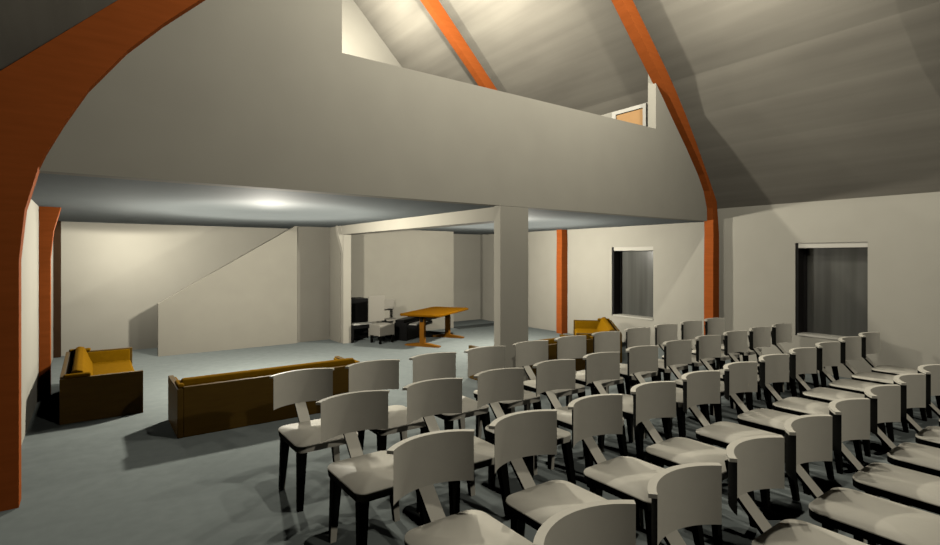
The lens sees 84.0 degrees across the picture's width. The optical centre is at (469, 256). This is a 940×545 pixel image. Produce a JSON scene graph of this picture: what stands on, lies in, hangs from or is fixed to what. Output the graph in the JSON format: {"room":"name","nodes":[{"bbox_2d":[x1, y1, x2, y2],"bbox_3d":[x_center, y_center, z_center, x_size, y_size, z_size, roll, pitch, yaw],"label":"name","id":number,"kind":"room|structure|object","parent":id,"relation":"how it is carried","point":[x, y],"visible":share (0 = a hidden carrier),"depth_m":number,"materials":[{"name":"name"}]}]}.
{"room":"community hall","nodes":[
{"label":"community hall","id":0,"kind":"room"},
{"bbox_2d":[21,199,52,444],"bbox_3d":[-2.531,0.230,2.455,0.200,2.940,15.750,0,0,-36],"label":"wall","id":1,"kind":"structure","parent":0,"point":[30,252],"depth_m":5.42,"materials":[{"name":"beige paint"}]},
{"bbox_2d":[61,221,479,355],"bbox_3d":[-3.461,-2.072,11.645,9.120,7.545,0.200,0,0,-36],"label":"wall","id":2,"kind":"structure","parent":0,"point":[115,277],"depth_m":9.61,"materials":[{"name":"beige paint"}]},
{"bbox_2d":[158,226,453,356],"bbox_3d":[-2.893,0.545,10.747,6.100,2.310,0.120,0,0,-36],"label":"wall","id":3,"kind":"structure","parent":0,"point":[250,301],"depth_m":10.09,"materials":[{"name":"grey paint"}]},
{"bbox_2d":[330,227,340,342],"bbox_3d":[-2.702,0.545,10.620,0.140,2.310,0.630,0,0,-36],"label":"wall","id":4,"kind":"structure","parent":0,"point":[335,254],"depth_m":10.51,"materials":[{"name":"grey paint"}]},
{"bbox_2d":[297,0,401,341],"bbox_3d":[-2.884,-2.067,10.803,9.060,7.533,0.120,0,0,-36],"label":"wall","id":5,"kind":"structure","parent":0,"point":[313,243],"depth_m":10.68,"materials":[{"name":"white paint"}]},
{"bbox_2d":[454,323,493,328],"bbox_3d":[0.290,1.694,12.899,1.580,0.012,0.350,0,0,-36],"label":"trim","id":6,"kind":"structure","parent":5,"relation":"attached to","point":[488,324],"depth_m":12.67,"materials":[{"name":"grey"}]},
{"bbox_2d":[31,173,700,234],"bbox_3d":[-1.506,-0.745,8.962,9.120,0.270,6.440,0,0,-36],"label":"ceiling","id":7,"kind":"structure","parent":0,"point":[80,198],"depth_m":6.70,"materials":[{"name":"white paint"}]},
{"bbox_2d":[341,207,493,234],"bbox_3d":[-0.999,-0.525,8.335,0.240,0.170,4.830,0,0,-36],"label":"ceiling beam","id":8,"kind":"structure","parent":7,"relation":"attached to","point":[484,215],"depth_m":7.66,"materials":[{"name":"paint"}]},
{"bbox_2d":[39,0,706,221],"bbox_3d":[0.431,-2.147,6.303,9.120,3.073,0.140,0,0,-36],"label":"wall","id":9,"kind":"structure","parent":0,"point":[252,94],"depth_m":4.96,"materials":[{"name":"paint"}]},
{"bbox_2d":[0,0,939,208],"bbox_3d":[1.256,-3.382,5.214,9.670,5.125,16.150,0,0,-36],"label":"ceiling","id":10,"kind":"structure","parent":0,"point":[782,101],"depth_m":7.30,"materials":[{"name":"white paint"}]},
{"bbox_2d":[0,319,939,544],"bbox_3d":[1.246,1.800,5.269,9.820,0.200,16.250,0,0,-36],"label":"floor","id":11,"kind":"structure","parent":0,"point":[126,479],"depth_m":4.06,"materials":[{"name":"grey carpet"}]},
{"bbox_2d":[53,221,60,357],"bbox_3d":[-7.012,0.545,8.860,0.100,2.310,0.120,0,0,-36],"label":"post","id":12,"kind":"object","parent":11,"relation":"on","point":[57,232],"visible":0.86,"depth_m":8.81,"materials":[{"name":"orange wood"}]},
{"bbox_2d":[59,347,142,424],"bbox_3d":[-4.404,1.434,6.232,0.720,0.533,1.860,0,0,-36],"label":"sofa","id":13,"kind":"object","parent":11,"relation":"on","point":[104,383],"visible":1,"depth_m":5.54,"materials":[{"name":"fabric"}]},
{"bbox_2d":[71,347,92,375],"bbox_3d":[-4.542,1.321,6.131,0.194,0.308,1.756,0,0,-36],"label":"cushion","id":14,"kind":"object","parent":13,"relation":"on","point":[81,357],"depth_m":6.22,"materials":[{"name":"fabric"}]},
{"bbox_2d":[87,349,129,362],"bbox_3d":[-4.887,1.367,6.954,0.590,0.225,0.020,0,0,-36],"label":"cushion","id":15,"kind":"object","parent":13,"relation":"on","point":[105,355],"depth_m":6.99,"materials":[{"name":"fabric"}]},
{"bbox_2d":[93,360,133,374],"bbox_3d":[-4.315,1.455,6.296,0.460,0.110,1.756,0,0,-36],"label":"seat cushion","id":16,"kind":"object","parent":13,"relation":"on","point":[100,367],"depth_m":6.67,"materials":[{"name":"fabric"}]},
{"bbox_2d":[168,356,358,438],"bbox_3d":[-2.195,1.434,5.713,1.860,0.533,0.720,0,0,-36],"label":"sofa","id":17,"kind":"object","parent":11,"relation":"on","point":[198,405],"visible":0.79,"depth_m":5.19,"materials":[{"name":"brown wood"}]},
{"bbox_2d":[181,358,353,385],"bbox_3d":[-2.094,1.321,5.575,1.756,0.308,0.194,0,0,-36],"label":"cushion","id":18,"kind":"object","parent":17,"relation":"on","point":[188,381],"depth_m":5.40,"materials":[{"name":"fabric"}]},
{"bbox_2d":[39,0,566,397],"bbox_3d":[-1.553,-2.071,9.026,9.112,7.541,0.160,0,0,-36],"label":"arch","id":19,"kind":"object","parent":11,"relation":"on","point":[48,216],"visible":0.34,"depth_m":9.52,"materials":[{"name":"orange wood"}]},
{"bbox_2d":[270,368,357,511],"bbox_3d":[-1.172,1.300,3.901,0.509,0.800,0.731,0,0,-36],"label":"chair","id":20,"kind":"object","parent":11,"relation":"on","point":[296,387],"visible":0.84,"depth_m":3.97,"materials":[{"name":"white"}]},
{"bbox_2d":[335,226,350,343],"bbox_3d":[-2.505,0.545,10.300,0.280,2.310,0.120,0,0,-36],"label":"support post","id":21,"kind":"object","parent":11,"relation":"on","point":[344,241],"visible":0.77,"depth_m":10.28,"materials":[{"name":"paint"}]},
{"bbox_2d":[0,0,718,511],"bbox_3d":[0.490,-2.071,6.222,9.112,7.541,0.160,0,0,-36],"label":"arch","id":22,"kind":"object","parent":11,"relation":"on","point":[40,92],"visible":0.87,"depth_m":3.63,"materials":[{"name":"orange wood"}]},
{"bbox_2d":[351,297,372,342],"bbox_3d":[-2.324,1.275,10.679,0.460,0.850,0.640,0,0,-36],"label":"upright piano","id":23,"kind":"object","parent":11,"relation":"on","point":[359,305],"visible":0.48,"depth_m":10.61,"materials":[{"name":"black paint"}]},
{"bbox_2d":[351,324,368,328],"bbox_3d":[-2.206,1.393,10.518,0.460,0.075,0.240,0,0,-36],"label":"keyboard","id":24,"kind":"object","parent":23,"relation":"attached to","point":[353,326],"depth_m":10.39,"materials":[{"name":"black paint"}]},
{"bbox_2d":[316,390,428,544],"bbox_3d":[-0.614,1.300,3.195,0.509,0.800,0.731,0,0,-36],"label":"chair","id":25,"kind":"object","parent":11,"relation":"on","point":[366,478],"visible":0.92,"depth_m":3.25,"materials":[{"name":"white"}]},
{"bbox_2d":[368,295,394,343],"bbox_3d":[-1.763,1.240,10.395,0.360,0.920,0.400,0,0,42],"label":"chair","id":26,"kind":"object","parent":11,"relation":"on","point":[375,303],"visible":1,"depth_m":10.38,"materials":[{"name":"beige fabric"}]},
{"bbox_2d":[345,359,427,450],"bbox_3d":[-0.685,1.300,4.251,0.509,0.800,0.731,0,0,-36],"label":"chair","id":27,"kind":"object","parent":11,"relation":"on","point":[374,374],"visible":0.68,"depth_m":4.41,"materials":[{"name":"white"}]},
{"bbox_2d":[380,299,397,336],"bbox_3d":[-1.726,1.310,11.269,0.320,0.780,0.330,0,0,-32],"label":"chair","id":28,"kind":"object","parent":11,"relation":"on","point":[388,303],"visible":0.52,"depth_m":11.38,"materials":[{"name":"beige"}]},
{"bbox_2d":[395,317,431,340],"bbox_3d":[-1.175,1.490,10.995,0.480,0.420,0.900,0,0,18],"label":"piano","id":29,"kind":"object","parent":11,"relation":"on","point":[406,328],"visible":0.68,"depth_m":10.62,"materials":[{"name":"black paint"}]},
{"bbox_2d":[407,321,431,327],"bbox_3d":[-1.042,1.410,10.951,0.200,0.060,0.860,0,0,18],"label":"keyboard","id":30,"kind":"object","parent":29,"relation":"attached to","point":[412,324],"depth_m":10.67,"materials":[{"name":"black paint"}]},
{"bbox_2d":[400,307,467,347],"bbox_3d":[-0.686,1.390,10.486,0.840,0.620,1.620,0,0,21],"label":"trestle table","id":31,"kind":"object","parent":11,"relation":"on","point":[426,314],"visible":1,"depth_m":10.14,"materials":[{"name":"brown wood"}]},
{"bbox_2d":[409,352,489,441],"bbox_3d":[-0.199,1.300,4.600,0.509,0.800,0.731,0,0,-36],"label":"chair","id":32,"kind":"object","parent":11,"relation":"on","point":[427,366],"visible":0.66,"depth_m":4.75,"materials":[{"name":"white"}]},
{"bbox_2d":[402,378,510,519],"bbox_3d":[-0.123,1.300,3.551,0.509,0.800,0.731,0,0,-36],"label":"chair","id":33,"kind":"object","parent":11,"relation":"on","point":[426,399],"visible":0.65,"depth_m":3.71,"materials":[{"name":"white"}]},
{"bbox_2d":[387,429,532,544],"bbox_3d":[-0.046,1.300,2.390,0.509,0.800,0.731,0,0,-36],"label":"chair","id":34,"kind":"object","parent":11,"relation":"on","point":[421,461],"visible":1,"depth_m":2.56,"materials":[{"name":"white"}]},
{"bbox_2d":[464,346,541,438],"bbox_3d":[0.287,1.300,4.950,0.509,0.800,0.731,0,0,-36],"label":"chair","id":35,"kind":"object","parent":11,"relation":"on","point":[480,359],"visible":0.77,"depth_m":5.11,"materials":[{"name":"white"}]},
{"bbox_2d":[494,205,527,380],"bbox_3d":[0.503,0.545,6.344,0.445,2.310,0.118,0,0,-36],"label":"pillar","id":36,"kind":"structure","parent":11,"relation":"on","point":[510,222],"depth_m":6.26,"materials":[{"name":"paint"}]},
{"bbox_2d":[473,368,575,489],"bbox_3d":[0.367,1.300,3.907,0.509,0.800,0.731,0,0,-36],"label":"chair","id":37,"kind":"object","parent":11,"relation":"on","point":[501,384],"visible":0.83,"depth_m":4.08,"materials":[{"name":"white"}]},
{"bbox_2d":[469,334,592,380],"bbox_3d":[0.941,1.434,7.590,1.860,0.533,0.720,0,0,-36],"label":"sofa","id":38,"kind":"object","parent":11,"relation":"on","point":[552,345],"visible":0.23,"depth_m":7.58,"materials":[{"name":"fabric"}]},
{"bbox_2d":[542,334,588,343],"bbox_3d":[1.042,1.321,7.452,1.756,0.308,0.194,0,0,-36],"label":"cushion","id":39,"kind":"object","parent":38,"relation":"on","point":[550,341],"depth_m":7.45,"materials":[{"name":"fabric"}]},
{"bbox_2d":[489,409,606,536],"bbox_3d":[0.442,1.300,2.743,0.509,0.800,0.731,0,0,-36],"label":"chair","id":40,"kind":"object","parent":11,"relation":"on","point":[518,435],"visible":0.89,"depth_m":2.90,"materials":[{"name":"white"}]},
{"bbox_2d":[512,340,585,427],"bbox_3d":[0.774,1.300,5.299,0.509,0.800,0.731,0,0,-36],"label":"chair","id":41,"kind":"object","parent":11,"relation":"on","point":[527,353],"visible":0.66,"depth_m":5.49,"materials":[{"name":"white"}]},
{"bbox_2d":[533,359,627,487],"bbox_3d":[0.857,1.300,4.263,0.509,0.800,0.731,0,0,-36],"label":"chair","id":42,"kind":"object","parent":11,"relation":"on","point":[551,375],"visible":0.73,"depth_m":4.45,"materials":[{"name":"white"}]},
{"bbox_2d":[533,500,635,544],"bbox_3d":[0.538,1.300,1.596,0.509,0.800,0.731,0,0,-36],"label":"chair","id":43,"kind":"object","parent":11,"relation":"on","point":[604,522],"visible":1,"depth_m":1.88,"materials":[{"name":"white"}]},
{"bbox_2d":[554,335,625,418],"bbox_3d":[1.260,1.300,5.649,0.509,0.800,0.731,0,0,-36],"label":"chair","id":44,"kind":"object","parent":11,"relation":"on","point":[568,347],"visible":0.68,"depth_m":5.83,"materials":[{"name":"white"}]},
{"bbox_2d":[574,317,621,362],"bbox_3d":[2.242,1.434,9.335,0.720,0.533,1.860,0,0,10],"label":"sofa","id":45,"kind":"object","parent":11,"relation":"on","point":[602,324],"visible":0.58,"depth_m":9.92,"materials":[{"name":"fabric"}]},
{"bbox_2d":[575,328,597,334],"bbox_3d":[2.134,1.455,9.354,0.460,0.110,1.756,0,0,10],"label":"seat cushion","id":46,"kind":"object","parent":45,"relation":"on","point":[577,330],"depth_m":9.94,"materials":[{"name":"fabric"}]},
{"bbox_2d":[575,321,599,328],"bbox_3d":[2.357,1.367,10.196,0.590,0.225,0.020,0,0,10],"label":"cushion","id":47,"kind":"object","parent":45,"relation":"on","point":[578,324],"depth_m":10.20,"materials":[{"name":"fabric"}]},
{"bbox_2d":[597,317,614,331],"bbox_3d":[2.410,1.321,9.306,0.194,0.308,1.756,0,0,10],"label":"cushion","id":48,"kind":"object","parent":45,"relation":"on","point":[603,324],"depth_m":9.52,"materials":[{"name":"fabric"}]},
{"bbox_2d":[591,331,658,395],"bbox_3d":[1.747,1.300,5.998,0.509,0.800,0.731,0,0,-36],"label":"chair","id":49,"kind":"object","parent":11,"relation":"on","point":[605,341],"visible":0.6,"depth_m":6.17,"materials":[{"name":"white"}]},
{"bbox_2d":[583,352,671,460],"bbox_3d":[1.348,1.300,4.619,0.509,0.800,0.731,0,0,-36],"label":"chair","id":50,"kind":"object","parent":11,"relation":"on","point":[599,365],"visible":0.7,"depth_m":4.78,"materials":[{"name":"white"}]},
{"bbox_2d":[568,394,704,544],"bbox_3d":[0.929,1.300,3.096,0.509,0.800,0.731,0,0,-36],"label":"chair","id":51,"kind":"object","parent":11,"relation":"on","point":[623,477],"visible":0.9,"depth_m":3.21,"materials":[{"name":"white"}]},
{"bbox_2d":[624,327,688,383],"bbox_3d":[2.233,1.300,6.348,0.509,0.800,0.731,0,0,-36],"label":"chair","id":52,"kind":"object","parent":11,"relation":"on","point":[638,336],"visible":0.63,"depth_m":6.54,"materials":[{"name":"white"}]},
{"bbox_2d":[626,345,710,438],"bbox_3d":[1.838,1.300,4.975,0.509,0.800,0.731,0,0,-36],"label":"chair","id":53,"kind":"object","parent":11,"relation":"on","point":[639,358],"visible":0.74,"depth_m":5.17,"materials":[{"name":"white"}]},
{"bbox_2d":[647,462,721,544],"bbox_3d":[1.020,1.300,1.946,0.509,0.800,0.731,0,0,-36],"label":"chair","id":54,"kind":"object","parent":11,"relation":"on","point":[690,494],"visible":1,"depth_m":2.23,"materials":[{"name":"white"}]},
{"bbox_2d":[654,324,715,379],"bbox_3d":[2.720,1.300,6.697,0.509,0.800,0.731,0,0,-36],"label":"chair","id":55,"kind":"object","parent":11,"relation":"on","point":[663,332],"visible":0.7,"depth_m":6.92,"materials":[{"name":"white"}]},
{"bbox_2d":[631,381,755,544],"bbox_3d":[1.417,1.300,3.449,0.509,0.800,0.731,0,0,-36],"label":"chair","id":56,"kind":"object","parent":11,"relation":"on","point":[655,399],"visible":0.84,"depth_m":3.55,"materials":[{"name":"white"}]},
{"bbox_2d":[663,340,741,424],"bbox_3d":[2.329,1.300,5.331,0.509,0.800,0.731,0,0,-36],"label":"chair","id":57,"kind":"object","parent":11,"relation":"on","point":[675,351],"visible":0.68,"depth_m":5.56,"materials":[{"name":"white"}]},
{"bbox_2d":[680,321,739,371],"bbox_3d":[3.207,1.300,7.047,0.509,0.800,0.731,0,0,-36],"label":"chair","id":58,"kind":"object","parent":11,"relation":"on","point":[689,329],"visible":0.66,"depth_m":7.26,"materials":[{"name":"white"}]},
{"bbox_2d":[704,318,761,369],"bbox_3d":[3.693,1.300,7.396,0.509,0.800,0.731,0,0,-36],"label":"chair","id":59,"kind":"object","parent":11,"relation":"on","point":[713,326],"visible":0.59,"depth_m":7.62,"materials":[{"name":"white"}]},
{"bbox_2d":[695,335,772,415],"bbox_3d":[2.819,1.300,5.687,0.509,0.800,0.731,0,0,-36],"label":"chair","id":60,"kind":"object","parent":11,"relation":"on","point":[707,346],"visible":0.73,"depth_m":5.88,"materials":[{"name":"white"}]},
{"bbox_2d":[681,370,799,519],"bbox_3d":[1.904,1.300,3.803,0.509,0.800,0.731,0,0,-36],"label":"chair","id":61,"kind":"object","parent":11,"relation":"on","point":[699,387],"visible":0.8,"depth_m":3.91,"materials":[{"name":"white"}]},
{"bbox_2d":[723,331,797,401],"bbox_3d":[3.309,1.300,6.043,0.509,0.800,0.731,0,0,-36],"label":"chair","id":62,"kind":"object","parent":11,"relation":"on","point":[734,341],"visible":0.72,"depth_m":6.25,"materials":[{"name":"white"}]},
{"bbox_2d":[723,361,834,494],"bbox_3d":[2.391,1.300,4.156,0.509,0.800,0.731,0,0,-36],"label":"chair","id":63,"kind":"object","parent":11,"relation":"on","point":[738,377],"visible":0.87,"depth_m":4.26,"materials":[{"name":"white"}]},
{"bbox_2d":[748,327,819,397],"bbox_3d":[3.800,1.300,6.399,0.509,0.800,0.731,0,0,-36],"label":"chair","id":64,"kind":"object","parent":11,"relation":"on","point":[758,336],"visible":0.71,"depth_m":6.64,"materials":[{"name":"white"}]},
{"bbox_2d":[725,435,867,544],"bbox_3d":[1.501,1.300,2.296,0.509,0.800,0.731,0,0,-36],"label":"chair","id":65,"kind":"object","parent":11,"relation":"on","point":[752,463],"visible":1,"depth_m":2.51,"materials":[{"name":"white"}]},
{"bbox_2d":[771,323,838,389],"bbox_3d":[4.290,1.300,6.755,0.509,0.800,0.731,0,0,-36],"label":"chair","id":66,"kind":"object","parent":11,"relation":"on","point":[781,332],"visible":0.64,"depth_m":6.97,"materials":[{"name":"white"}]},
{"bbox_2d":[757,354,862,473],"bbox_3d":[2.879,1.300,4.509,0.509,0.800,0.731,0,0,-36],"label":"chair","id":67,"kind":"object","parent":11,"relation":"on","point":[773,368],"visible":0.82,"depth_m":4.59,"materials":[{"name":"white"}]},
{"bbox_2d":[789,347,885,456],"bbox_3d":[3.366,1.300,4.862,0.509,0.800,0.731,0,0,-36],"label":"chair","id":68,"kind":"object","parent":11,"relation":"on","point":[803,360],"visible":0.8,"depth_m":4.97,"materials":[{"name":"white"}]},
{"bbox_2d":[782,414,939,544],"bbox_3d":[1.983,1.300,2.645,0.509,0.800,0.731,0,0,-36],"label":"chair","id":69,"kind":"object","parent":11,"relation":"on","point":[807,438],"visible":1,"depth_m":2.67,"materials":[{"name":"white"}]},
{"bbox_2d":[815,342,908,441],"bbox_3d":[3.854,1.300,5.216,0.509,0.800,0.731,0,0,-36],"label":"chair","id":70,"kind":"object","parent":11,"relation":"on","point":[828,353],"visible":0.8,"depth_m":5.31,"materials":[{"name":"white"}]},
{"bbox_2d":[838,336,926,429],"bbox_3d":[4.341,1.300,5.569,0.509,0.800,0.731,0,0,-36],"label":"chair","id":71,"kind":"object","parent":11,"relation":"on","point":[850,347],"visible":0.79,"depth_m":5.66,"materials":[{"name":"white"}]},
{"bbox_2d":[829,398,939,544],"bbox_3d":[2.464,1.300,2.995,0.509,0.800,0.731,0,0,-36],"label":"chair","id":72,"kind":"object","parent":11,"relation":"on","point":[850,416],"visible":0.95,"depth_m":3.04,"materials":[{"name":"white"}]},
{"bbox_2d":[859,332,939,417],"bbox_3d":[4.829,1.300,5.922,0.509,0.800,0.731,0,0,-36],"label":"chair","id":73,"kind":"object","parent":11,"relation":"on","point":[870,341],"visible":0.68,"depth_m":6.02,"materials":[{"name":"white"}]},
{"bbox_2d":[864,384,939,506],"bbox_3d":[2.946,1.300,3.344,0.509,0.800,0.731,0,0,-36],"label":"chair","id":74,"kind":"object","parent":11,"relation":"on","point":[885,400],"visible":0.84,"depth_m":3.44,"materials":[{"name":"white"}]},
{"bbox_2d":[893,373,939,447],"bbox_3d":[3.427,1.300,3.694,0.509,0.800,0.731,0,0,-36],"label":"chair","id":75,"kind":"object","parent":11,"relation":"on","point":[913,385],"visible":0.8,"depth_m":3.89,"materials":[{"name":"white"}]},
{"bbox_2d":[918,364,939,426],"bbox_3d":[3.909,1.300,4.043,0.509,0.800,0.731,0,0,-36],"label":"chair","id":76,"kind":"object","parent":11,"relation":"on","point":[932,371],"visible":0.77,"depth_m":4.32,"materials":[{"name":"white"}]},
{"bbox_2d":[601,102,647,126],"bbox_3d":[1.442,-1.693,10.503,0.100,1.626,5.460,0,0,-36],"label":"wall","id":77,"kind":"structure","parent":0,"point":[609,115],"depth_m":9.03,"materials":[{"name":"beige paint"}]},
{"bbox_2d":[612,103,646,125],"bbox_3d":[2.656,-1.685,8.715,0.038,1.610,0.680,0,0,-36],"label":"door","id":78,"kind":"structure","parent":77,"relation":"in","point":[637,114],"depth_m":8.63,"materials":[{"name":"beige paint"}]},
{"bbox_2d":[480,192,939,377],"bbox_3d":[5.042,0.440,7.973,0.300,2.520,15.750,0,0,-36],"label":"wall","id":79,"kind":"structure","parent":0,"point":[757,244],"depth_m":8.30,"materials":[{"name":"beige paint"}]},
{"bbox_2d":[612,247,652,319],"bbox_3d":[3.279,0.500,10.338,0.265,1.400,0.970,0,0,-36],"label":"window","id":80,"kind":"structure","parent":79,"relation":"in","point":[632,267],"depth_m":10.49,"materials":[{"name":"grey glass"}]},
{"bbox_2d":[796,242,867,339],"bbox_3d":[5.281,0.485,7.590,0.265,1.390,0.910,0,0,-36],"label":"window","id":81,"kind":"structure","parent":79,"relation":"in","point":[832,278],"depth_m":7.70,"materials":[{"name":"grey glass"}]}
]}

